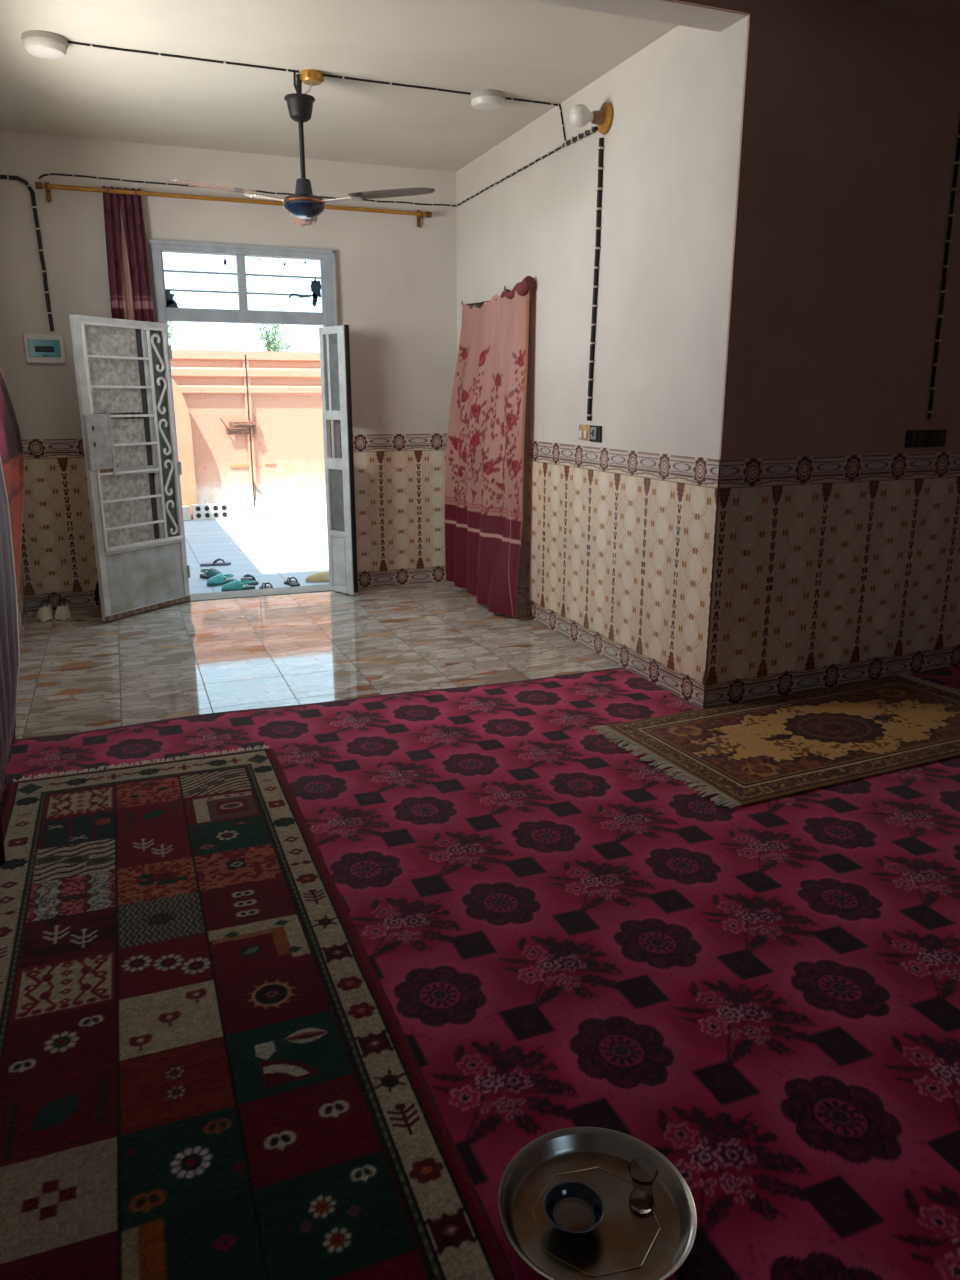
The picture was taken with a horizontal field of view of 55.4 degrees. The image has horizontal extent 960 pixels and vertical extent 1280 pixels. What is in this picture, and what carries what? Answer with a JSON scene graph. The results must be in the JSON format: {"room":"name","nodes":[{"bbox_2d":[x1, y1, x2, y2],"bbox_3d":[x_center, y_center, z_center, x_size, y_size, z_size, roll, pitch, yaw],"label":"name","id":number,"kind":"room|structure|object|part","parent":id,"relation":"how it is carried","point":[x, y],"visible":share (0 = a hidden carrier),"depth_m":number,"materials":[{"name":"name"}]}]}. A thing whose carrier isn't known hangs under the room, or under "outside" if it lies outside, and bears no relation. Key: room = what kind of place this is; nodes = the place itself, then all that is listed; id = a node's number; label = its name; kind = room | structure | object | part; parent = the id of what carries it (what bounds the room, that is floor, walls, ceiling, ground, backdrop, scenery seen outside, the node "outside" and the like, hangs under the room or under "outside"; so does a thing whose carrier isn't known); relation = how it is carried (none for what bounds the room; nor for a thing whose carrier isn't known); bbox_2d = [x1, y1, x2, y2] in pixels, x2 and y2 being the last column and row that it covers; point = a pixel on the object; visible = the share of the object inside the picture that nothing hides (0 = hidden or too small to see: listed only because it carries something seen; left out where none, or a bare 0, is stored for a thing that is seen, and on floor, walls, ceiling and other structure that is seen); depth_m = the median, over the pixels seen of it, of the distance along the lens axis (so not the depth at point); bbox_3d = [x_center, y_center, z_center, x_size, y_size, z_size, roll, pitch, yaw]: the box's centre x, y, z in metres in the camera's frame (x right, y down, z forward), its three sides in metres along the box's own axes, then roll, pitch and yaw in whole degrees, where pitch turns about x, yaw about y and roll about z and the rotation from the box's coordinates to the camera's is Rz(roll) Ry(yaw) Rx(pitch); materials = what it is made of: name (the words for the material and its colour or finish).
{"room":"traditional dwelling","nodes":[
{"label":"traditional dwelling","id":0,"kind":"room"},
{"bbox_2d":[0,456,19,865],"bbox_3d":[-1.752,-0.550,3.212,0.033,2.200,1.520,-6,16,-21],"label":"curtain","id":1,"kind":"object","parent":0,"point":[9,624],"visible":1,"depth_m":3.46,"materials":[{"name":"fabric"}]},
{"bbox_2d":[184,511,329,593],"bbox_3d":[-2.587,-0.915,9.494,14.000,0.160,5.378,-6,16,-21],"label":"ground","id":2,"kind":"structure","parent":0,"point":[273,548],"depth_m":9.26,"materials":[{"name":"white concrete"}]},
{"bbox_2d":[172,378,196,518],"bbox_3d":[-3.914,-2.386,11.168,0.770,1.830,0.100,-6,16,-21],"label":"pier","id":3,"kind":"object","parent":2,"relation":"on","point":[182,419],"visible":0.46,"depth_m":11.24,"materials":[{"name":"paint"}]},
{"bbox_2d":[183,506,190,520],"bbox_3d":[-3.699,-1.565,11.310,0.220,0.170,0.130,-6,16,-21],"label":"kerb stone","id":4,"kind":"object","parent":2,"relation":"on","point":[186,509],"visible":0.44,"depth_m":11.28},
{"bbox_2d":[192,503,229,519],"bbox_3d":[-3.361,-1.606,11.427,0.440,0.190,0.105,-6,16,-21],"label":"block","id":5,"kind":"object","parent":2,"relation":"on","point":[209,511],"visible":1,"depth_m":11.38,"materials":[{"name":"concrete"}]},
{"bbox_2d":[200,568,221,578],"bbox_3d":[-2.248,-0.560,7.659,0.250,0.090,0.106,9,17,31],"label":"clog","id":6,"kind":"object","parent":2,"relation":"on","point":[211,572],"visible":0.73,"depth_m":7.62,"materials":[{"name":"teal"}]},
{"bbox_2d":[200,558,230,566],"bbox_3d":[-2.390,-0.704,8.267,0.270,0.058,0.096,-4,15,-14],"label":"flip flop","id":7,"kind":"object","parent":2,"relation":"on","point":[214,563],"visible":1,"depth_m":8.25,"materials":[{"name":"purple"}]},
{"bbox_2d":[207,574,234,586],"bbox_3d":[-2.103,-0.497,7.421,0.106,0.090,0.250,14,20,42],"label":"clog","id":8,"kind":"object","parent":2,"relation":"on","point":[218,579],"visible":0.94,"depth_m":7.37,"materials":[{"name":"teal rubber"}]},
{"bbox_2d":[221,580,255,591],"bbox_3d":[-1.896,-0.433,7.175,0.270,0.090,0.110,-9,17,-30],"label":"clog","id":9,"kind":"object","parent":2,"relation":"on","point":[236,585],"visible":0.94,"depth_m":7.14,"materials":[{"name":"teal rubber"}]},
{"bbox_2d":[170,350,325,514],"bbox_3d":[-2.919,-2.614,11.641,3.200,2.030,0.120,-6,16,-21],"label":"metal gate","id":10,"kind":"object","parent":2,"relation":"on","point":[283,389],"visible":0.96,"depth_m":11.67,"materials":[{"name":"orange paint"}]},
{"bbox_2d":[241,574,258,584],"bbox_3d":[-1.886,-0.500,7.486,0.109,0.061,0.260,-8,17,-29],"label":"slipper","id":11,"kind":"object","parent":2,"relation":"on","point":[247,575],"visible":0.81,"depth_m":7.51,"materials":[{"name":"grey"}]},
{"bbox_2d":[259,582,272,588],"bbox_3d":[-1.673,-0.418,7.184,0.096,0.058,0.200,-7,16,-26],"label":"sandal","id":12,"kind":"object","parent":2,"relation":"on","point":[264,584],"visible":0.56,"depth_m":7.20,"materials":[{"name":"black rubber"}]},
{"bbox_2d":[284,577,299,586],"bbox_3d":[-1.521,-0.477,7.407,0.096,0.058,0.200,-8,17,-29],"label":"sandal","id":13,"kind":"object","parent":2,"relation":"on","point":[292,583],"visible":0.94,"depth_m":7.41,"materials":[{"name":"black rubber"}]},
{"bbox_2d":[305,571,329,582],"bbox_3d":[-1.303,-0.524,7.532,0.270,0.086,0.096,-1,15,-3],"label":"shoe","id":14,"kind":"object","parent":2,"relation":"on","point":[323,576],"visible":0.71,"depth_m":7.50,"materials":[{"name":"beige"}]},
{"bbox_2d":[0,130,531,611],"bbox_3d":[-1.241,-1.852,6.694,4.480,3.000,0.200,-6,16,-21],"label":"wall","id":15,"kind":"structure","parent":0,"point":[396,278],"depth_m":6.16,"materials":[{"name":"paint"}]},
{"bbox_2d":[0,174,53,330],"bbox_3d":[-2.917,-2.425,5.741,0.355,0.916,0.028,-6,16,-21],"label":"cable","id":16,"kind":"object","parent":15,"relation":"attached to","point":[8,177],"visible":1,"depth_m":5.77,"materials":[{"name":"black plastic"}]},
{"bbox_2d":[23,334,65,363],"bbox_3d":[-2.817,-1.884,5.916,0.236,0.180,0.044,-6,16,-21],"label":"box","id":17,"kind":"object","parent":15,"relation":"attached to","point":[39,348],"visible":1,"depth_m":5.90,"materials":[{"name":"white plastic"}]},
{"bbox_2d":[21,438,122,611],"bbox_3d":[-2.635,-0.797,6.297,1.008,1.156,0.006,-6,16,-21],"label":"trim","id":18,"kind":"structure","parent":15,"relation":"attached to","point":[58,559],"depth_m":6.21,"materials":[{"name":"tile"}]},
{"bbox_2d":[69,239,357,621],"bbox_3d":[-1.769,-1.424,6.288,1.762,2.470,0.767,-6,16,-21],"label":"door","id":19,"kind":"structure","parent":15,"relation":"in","point":[137,519],"depth_m":6.15,"materials":[{"name":"grey paint"}]},
{"bbox_3d":[-2.332,-1.302,5.903,0.006,1.370,0.436,7,16,26],"label":"frosted pane","id":20,"kind":"part","parent":19,"relation":"part of","materials":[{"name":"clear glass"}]},
{"bbox_2d":[80,321,182,551],"bbox_3d":[-2.256,-1.320,5.989,0.019,1.407,0.670,7,16,26],"label":"window grille","id":21,"kind":"object","parent":19,"relation":"attached to","point":[124,368],"depth_m":5.99,"materials":[{"name":"metal"}]},
{"bbox_3d":[-2.278,-0.432,6.234,0.020,0.390,0.661,7,16,26],"label":"kick panel","id":22,"kind":"part","parent":19,"relation":"part of","materials":[{"name":"grey paint"}]},
{"bbox_3d":[-2.265,-0.221,6.281,0.006,0.033,0.756,7,16,26],"label":"rusty rail","id":23,"kind":"part","parent":19,"relation":"part of","materials":[{"name":"metal"}]},
{"bbox_3d":[-2.164,-1.387,6.225,0.006,1.370,0.141,7,16,26],"label":"dusky pane","id":24,"kind":"part","parent":19,"relation":"part of","materials":[{"name":"clear glass"}]},
{"bbox_2d":[161,251,323,312],"bbox_3d":[-1.642,-2.449,6.283,1.129,0.376,0.069,-6,16,-21],"label":"window","id":25,"kind":"structure","parent":19,"relation":"in","point":[241,274],"depth_m":6.27,"materials":[{"name":"glass"}]},
{"bbox_3d":[-1.606,-1.513,6.536,1.234,2.425,0.097,-6,16,-21],"label":"frame","id":26,"kind":"part","parent":19,"relation":"part of","materials":[{"name":"grey paint"}]},
{"bbox_3d":[-1.042,-1.476,6.591,0.170,1.385,0.006,14,20,42],"label":"dusky pane","id":27,"kind":"part","parent":19,"relation":"part of","materials":[{"name":"grey glass"}]},
{"bbox_3d":[-1.043,-0.583,6.825,0.170,0.380,0.022,14,20,42],"label":"kick panel","id":28,"kind":"part","parent":19,"relation":"part of","materials":[{"name":"grey metal"}]},
{"bbox_2d":[35,182,431,227],"bbox_3d":[-1.556,-2.904,6.122,2.570,0.124,0.101,-6,16,-21],"label":"curtain rod","id":29,"kind":"object","parent":15,"relation":"attached to","point":[38,185],"visible":1,"depth_m":5.99,"materials":[{"name":"metal"}]},
{"bbox_2d":[95,186,155,600],"bbox_3d":[-2.417,-1.583,6.101,0.548,2.663,0.092,-6,16,-21],"label":"curtain","id":30,"kind":"object","parent":29,"relation":"hanging from","point":[126,245],"visible":0.34,"depth_m":5.93,"materials":[{"name":"fabric"}]},
{"bbox_3d":[-1.547,-2.924,6.093,2.517,0.026,0.026,-6,16,-21],"label":"rod","id":31,"kind":"part","parent":29,"relation":"part of","materials":[{"name":"plastic"}]},
{"bbox_2d":[38,173,454,206],"bbox_3d":[-1.466,-3.020,6.177,2.759,0.042,0.012,-6,16,-21],"label":"cable","id":32,"kind":"object","parent":15,"relation":"attached to","point":[48,174],"visible":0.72,"depth_m":5.98,"materials":[{"name":"black plastic"}]},
{"bbox_2d":[340,433,446,587],"bbox_3d":[-0.605,-0.999,7.060,0.928,1.156,0.006,-6,16,-21],"label":"wall tiles","id":33,"kind":"structure","parent":15,"relation":"attached to","point":[399,479],"depth_m":7.05,"materials":[{"name":"tile"}]},
{"bbox_2d":[15,575,694,738],"bbox_3d":[1.612,0.681,3.170,6.900,0.100,9.822,-6,16,-21],"label":"floor","id":34,"kind":"structure","parent":0,"point":[82,672],"depth_m":5.22,"materials":[{"name":"tile"}]},
{"bbox_2d":[36,599,52,621],"bbox_3d":[-2.912,-0.211,6.118,0.099,0.120,0.275,-5,16,-19],"label":"shoe","id":35,"kind":"object","parent":34,"relation":"on","point":[44,614],"visible":1,"depth_m":6.05,"materials":[{"name":"white rubber"}]},
{"bbox_2d":[55,598,70,620],"bbox_3d":[-2.807,-0.218,6.148,0.099,0.120,0.275,-6,16,-22],"label":"shoe","id":36,"kind":"object","parent":34,"relation":"on","point":[62,612],"visible":1,"depth_m":6.07,"materials":[{"name":"beige fabric"}]},
{"bbox_2d":[0,666,959,1279],"bbox_3d":[0.998,0.618,3.189,5.220,0.010,3.631,-6,16,-21],"label":"carpet","id":37,"kind":"object","parent":34,"relation":"on","point":[559,931],"visible":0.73,"depth_m":2.44,"materials":[{"name":"carpet"}]},
{"bbox_2d":[0,745,516,1279],"bbox_3d":[-0.771,0.848,2.255,0.989,0.017,3.120,-6,16,-21],"label":"rug","id":38,"kind":"object","parent":37,"relation":"on","point":[208,1070],"visible":1,"depth_m":2.00,"materials":[{"name":"fabric"}]},
{"bbox_2d":[497,1127,696,1279],"bbox_3d":[0.204,1.007,1.613,0.347,0.038,0.347,-6,16,-21],"label":"serving tray","id":39,"kind":"object","parent":37,"relation":"on","point":[627,1244],"visible":0.98,"depth_m":1.62,"materials":[{"name":"silver metal"}]},
{"bbox_2d":[543,1181,604,1234],"bbox_3d":[0.165,1.007,1.603,0.107,0.038,0.107,-6,16,-21],"label":"bowl","id":40,"kind":"object","parent":39,"relation":"on","point":[574,1207],"visible":1,"depth_m":1.62,"materials":[{"name":"ceramic"}]},
{"bbox_2d":[628,1158,657,1213],"bbox_3d":[0.290,0.979,1.638,0.052,0.074,0.052,-6,16,-21],"label":"tea glass","id":41,"kind":"object","parent":39,"relation":"on","point":[643,1172],"visible":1,"depth_m":1.63,"materials":[{"name":"clear glass"}]},
{"bbox_2d":[588,673,959,807],"bbox_3d":[1.557,0.385,4.020,1.966,0.012,0.920,-7,16,-24],"label":"rug","id":42,"kind":"object","parent":37,"relation":"on","point":[748,752],"visible":1,"depth_m":3.90,"materials":[{"name":"brown fabric"}]},
{"bbox_2d":[0,0,959,171],"bbox_3d":[0.907,-2.299,2.117,8.400,0.200,9.852,-6,16,-21],"label":"ceiling","id":43,"kind":"structure","parent":0,"point":[520,49],"depth_m":4.49,"materials":[{"name":"paint"}]},
{"bbox_2d":[21,30,67,58],"bbox_3d":[-1.978,-2.699,4.163,0.196,0.071,0.196,-6,16,-21],"label":"ceiling light","id":44,"kind":"object","parent":43,"relation":"attached to","point":[38,43],"visible":1,"depth_m":4.11,"materials":[{"name":"white plastic"}]},
{"bbox_2d":[24,38,66,58],"bbox_3d":[-1.978,-2.686,4.166,0.178,0.045,0.178,-6,16,-21],"label":"diffuser","id":45,"kind":"object","parent":44,"relation":"attached to","point":[46,48],"depth_m":4.12,"materials":[{"name":"white plastic"}]},
{"bbox_2d":[68,41,298,72],"bbox_3d":[-1.419,-2.783,4.368,1.110,0.012,0.021,-6,16,-21],"label":"cable","id":46,"kind":"object","parent":43,"relation":"attached to","point":[70,42],"visible":0.98,"depth_m":4.36,"materials":[{"name":"black plastic"}]},
{"bbox_2d":[166,72,434,225],"bbox_3d":[-1.014,-2.541,4.748,1.251,0.675,1.214,-6,16,-21],"label":"ceiling fan","id":47,"kind":"object","parent":43,"relation":"hanging from","point":[305,207],"visible":1,"depth_m":4.63,"materials":[{"name":"black metal"}]},
{"bbox_3d":[-1.293,-2.195,4.426,0.460,0.008,0.140,-12,19,-38],"label":"blade","id":48,"kind":"part","parent":47,"relation":"part of","materials":[{"name":"white metal"}]},
{"bbox_3d":[-1.069,-2.229,4.611,0.245,0.009,0.076,-12,19,-38],"label":"blade arm","id":49,"kind":"part","parent":47,"relation":"part of"},
{"bbox_3d":[-0.910,-2.504,4.677,0.024,0.330,0.024,-6,16,-21],"label":"down rod","id":50,"kind":"part","parent":47,"relation":"part of","materials":[{"name":"metal"}]},
{"bbox_3d":[-0.910,-2.276,4.737,0.212,0.038,0.212,-6,16,-21],"label":"motor","id":51,"kind":"part","parent":47,"relation":"part of","materials":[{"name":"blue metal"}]},
{"bbox_3d":[-0.910,-2.228,4.750,0.216,0.069,0.216,-6,16,-21],"label":"lamp shade","id":52,"kind":"part","parent":47,"relation":"part of","materials":[{"name":"blue ceramic"}]},
{"bbox_3d":[-0.997,-2.402,5.213,0.140,0.008,0.460,-3,15,-10],"label":"blade","id":53,"kind":"part","parent":47,"relation":"part of","materials":[{"name":"beige metal"}]},
{"bbox_3d":[-0.715,-2.245,4.672,0.245,0.009,0.076,5,16,19],"label":"blade arm","id":54,"kind":"part","parent":47,"relation":"part of"},
{"bbox_3d":[-0.440,-2.233,4.572,0.460,0.008,0.140,5,16,19],"label":"blade","id":55,"kind":"part","parent":47,"relation":"part of","materials":[{"name":"grey metal"}]},
{"bbox_2d":[300,69,323,85],"bbox_3d":[-0.844,-2.825,4.596,0.116,0.047,0.108,-6,16,-21],"label":"junction box","id":56,"kind":"object","parent":43,"relation":"attached to","point":[308,76],"visible":1,"depth_m":4.56,"materials":[{"name":"plastic"}]},
{"bbox_2d":[323,74,470,94],"bbox_3d":[-0.425,-2.885,4.752,0.830,0.012,0.013,-6,16,-21],"label":"cable","id":57,"kind":"object","parent":43,"relation":"attached to","point":[325,75],"visible":0.98,"depth_m":4.75,"materials":[{"name":"black plastic"}]},
{"bbox_2d":[469,89,504,111],"bbox_3d":[0.040,-2.903,4.937,0.196,0.071,0.196,-6,16,-21],"label":"ceiling light","id":58,"kind":"object","parent":43,"relation":"attached to","point":[485,100],"visible":1,"depth_m":4.88,"materials":[{"name":"white plastic"}]},
{"bbox_2d":[471,95,503,111],"bbox_3d":[0.040,-2.890,4.940,0.178,0.045,0.178,-6,16,-21],"label":"diffuser","id":59,"kind":"object","parent":58,"relation":"attached to","point":[485,103],"depth_m":4.89,"materials":[{"name":"white plastic"}]},
{"bbox_2d":[505,97,557,105],"bbox_3d":[0.276,-2.954,5.017,0.336,0.014,0.018,-6,16,-21],"label":"cable","id":60,"kind":"object","parent":43,"relation":"attached to","point":[506,98],"visible":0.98,"depth_m":5.02,"materials":[{"name":"black plastic"}]},
{"bbox_2d":[456,16,747,706],"bbox_3d":[0.523,-1.536,5.497,0.180,3.000,3.384,-6,16,-21],"label":"wall","id":61,"kind":"structure","parent":0,"point":[671,144],"depth_m":4.55,"materials":[{"name":"paint"}]},
{"bbox_2d":[445,276,535,617],"bbox_3d":[0.017,-1.318,6.309,0.236,2.114,1.285,-6,16,-21],"label":"curtain","id":62,"kind":"object","parent":61,"relation":"hanging from","point":[484,473],"visible":1,"depth_m":6.23,"materials":[{"name":"fabric"}]},
{"bbox_3d":[0.103,-2.290,6.100,0.030,0.062,1.233,-6,16,-21],"label":"hanging cord","id":63,"kind":"part","parent":62,"relation":"part of","materials":[{"name":"pink fabric"}]},
{"bbox_2d":[455,144,563,206],"bbox_3d":[0.146,-2.946,5.852,0.014,0.019,1.782,-6,16,-21],"label":"cable","id":64,"kind":"object","parent":61,"relation":"attached to","point":[561,146],"visible":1,"depth_m":5.69,"materials":[{"name":"black plastic"}]},
{"bbox_2d":[559,104,565,140],"bbox_3d":[0.455,-2.860,5.057,0.012,0.209,0.094,-6,16,-21],"label":"cable","id":65,"kind":"object","parent":61,"relation":"attached to","point":[560,111],"visible":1,"depth_m":5.05,"materials":[{"name":"black plastic"}]},
{"bbox_2d":[563,126,597,146],"bbox_3d":[0.531,-2.685,4.881,0.026,0.036,0.370,-6,16,-21],"label":"cable","id":66,"kind":"object","parent":61,"relation":"attached to","point":[586,133],"visible":1,"depth_m":4.86,"materials":[{"name":"plastic"}]},
{"bbox_2d":[579,424,601,441],"bbox_3d":[0.619,-1.144,5.059,0.021,0.090,0.263,-6,16,-21],"label":"wall switch","id":67,"kind":"object","parent":61,"relation":"attached to","point":[592,433],"visible":1,"depth_m":5.05,"materials":[{"name":"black plastic"}]},
{"bbox_2d":[579,424,590,439],"bbox_3d":[0.591,-1.168,5.142,0.012,0.085,0.135,-6,16,-21],"label":"switch plate","id":68,"kind":"object","parent":67,"relation":"attached to","point":[584,430],"depth_m":5.12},
{"bbox_2d":[590,425,601,441],"bbox_3d":[0.636,-1.133,5.027,0.014,0.087,0.118,-6,16,-21],"label":"socket","id":69,"kind":"object","parent":67,"relation":"attached to","point":[595,431],"depth_m":5.01,"materials":[{"name":"black plastic"}]},
{"bbox_2d":[570,102,612,134],"bbox_3d":[0.550,-2.633,4.599,0.198,0.146,0.146,-6,16,-21],"label":"wall lamp","id":70,"kind":"object","parent":61,"relation":"attached to","point":[580,115],"visible":1,"depth_m":4.58,"materials":[{"name":"glass"}]},
{"bbox_3d":[0.511,-2.632,4.595,0.123,0.104,0.104,-6,16,-21],"label":"light bulb","id":71,"kind":"part","parent":70,"relation":"part of","materials":[{"name":"white glass"}]},
{"bbox_2d":[591,110,604,124],"bbox_3d":[0.594,-2.639,4.620,0.064,0.064,0.064,-6,16,-21],"label":"socket","id":72,"kind":"object","parent":70,"relation":"attached to","point":[597,117],"depth_m":4.60,"materials":[{"name":"brown plastic"}]},
{"bbox_2d":[585,138,604,420],"bbox_3d":[0.610,-1.892,4.875,0.028,1.405,0.078,-6,16,-21],"label":"cable","id":73,"kind":"object","parent":61,"relation":"attached to","point":[600,148],"visible":1,"depth_m":4.85,"materials":[{"name":"black plastic"}]},
{"bbox_2d":[527,440,718,708],"bbox_3d":[0.685,-0.477,5.082,0.006,1.156,2.035,-6,16,-21],"label":"wall tiles","id":74,"kind":"structure","parent":61,"relation":"attached to","point":[621,542],"depth_m":4.83,"materials":[{"name":"tile"}]},
{"bbox_2d":[703,0,959,708],"bbox_3d":[2.476,-1.313,4.651,3.199,3.000,0.180,-7,16,-24],"label":"wall","id":75,"kind":"structure","parent":0,"point":[850,120],"depth_m":4.01,"materials":[{"name":"paint"}]},
{"bbox_2d":[531,0,747,31],"bbox_3d":[-0.502,-2.384,3.084,3.266,0.128,0.182,-6,16,-21],"label":"beam","id":76,"kind":"structure","parent":75,"relation":"attached to","point":[664,11],"depth_m":3.55,"materials":[{"name":"paint"}]},
{"bbox_2d":[667,0,751,14],"bbox_3d":[-0.466,-2.362,2.996,3.267,0.126,0.016,-6,16,-21],"label":"trim","id":77,"kind":"structure","parent":75,"relation":"attached to","point":[737,6],"depth_m":3.53,"materials":[{"name":"paint"}]},
{"bbox_2d":[705,451,959,707],"bbox_3d":[2.514,-0.403,4.803,3.200,1.156,0.012,-7,16,-24],"label":"wall tiles","id":78,"kind":"structure","parent":75,"relation":"attached to","point":[837,570],"depth_m":4.44,"materials":[{"name":"tile"}]},
{"bbox_2d":[905,429,946,447],"bbox_3d":[2.180,-0.988,4.485,0.277,0.084,0.017,-7,16,-24],"label":"wall switch","id":79,"kind":"object","parent":75,"relation":"attached to","point":[914,438],"visible":1,"depth_m":4.48,"materials":[{"name":"grey plastic"}]},
{"bbox_2d":[927,108,959,418],"bbox_3d":[2.181,-1.864,4.252,0.055,1.630,0.021,-7,16,-24],"label":"cable","id":80,"kind":"object","parent":75,"relation":"attached to","point":[956,163],"visible":1,"depth_m":4.29,"materials":[{"name":"black plastic"}]},
{"bbox_3d":[-2.617,-1.303,4.614,0.315,3.000,2.811,-6,16,-21],"label":"wall","id":81,"kind":"structure","parent":0,"visible":0},
{"bbox_2d":[0,370,23,781],"bbox_3d":[-2.133,-0.755,3.989,0.033,2.200,3.294,-6,16,-21],"label":"curtain","id":82,"kind":"object","parent":81,"relation":"hanging from","point":[11,447],"visible":0.52,"depth_m":4.75,"materials":[{"name":"red fabric"}]},
{"bbox_2d":[17,559,27,669],"bbox_3d":[-2.533,-0.425,4.885,0.006,1.156,2.805,-6,16,-23],"label":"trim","id":83,"kind":"structure","parent":81,"relation":"attached to","point":[21,600],"depth_m":5.70,"materials":[{"name":"tile"}]},
{"label":"outside","id":84,"kind":"structure","parent":0,"visible":0},
{"bbox_3d":[-10.146,-5.172,25.626,60.000,0.160,64.000,-6,16,-21],"label":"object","id":85,"kind":"structure","parent":84,"visible":0},
{"bbox_2d":[167,307,181,347],"bbox_3d":[-4.990,-3.767,14.236,0.856,2.937,0.635,-6,16,-21],"label":"leafy shrub","id":86,"kind":"object","parent":85,"relation":"on","point":[170,322],"visible":0.09,"depth_m":14.03,"materials":[{"name":"green plant"}]},
{"bbox_2d":[250,310,301,351],"bbox_3d":[-3.642,-4.296,16.261,0.804,2.928,0.742,-12,19,-39],"label":"young tree","id":87,"kind":"object","parent":85,"relation":"on","point":[275,342],"visible":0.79,"depth_m":15.96,"materials":[{"name":"green plant"}]}
]}

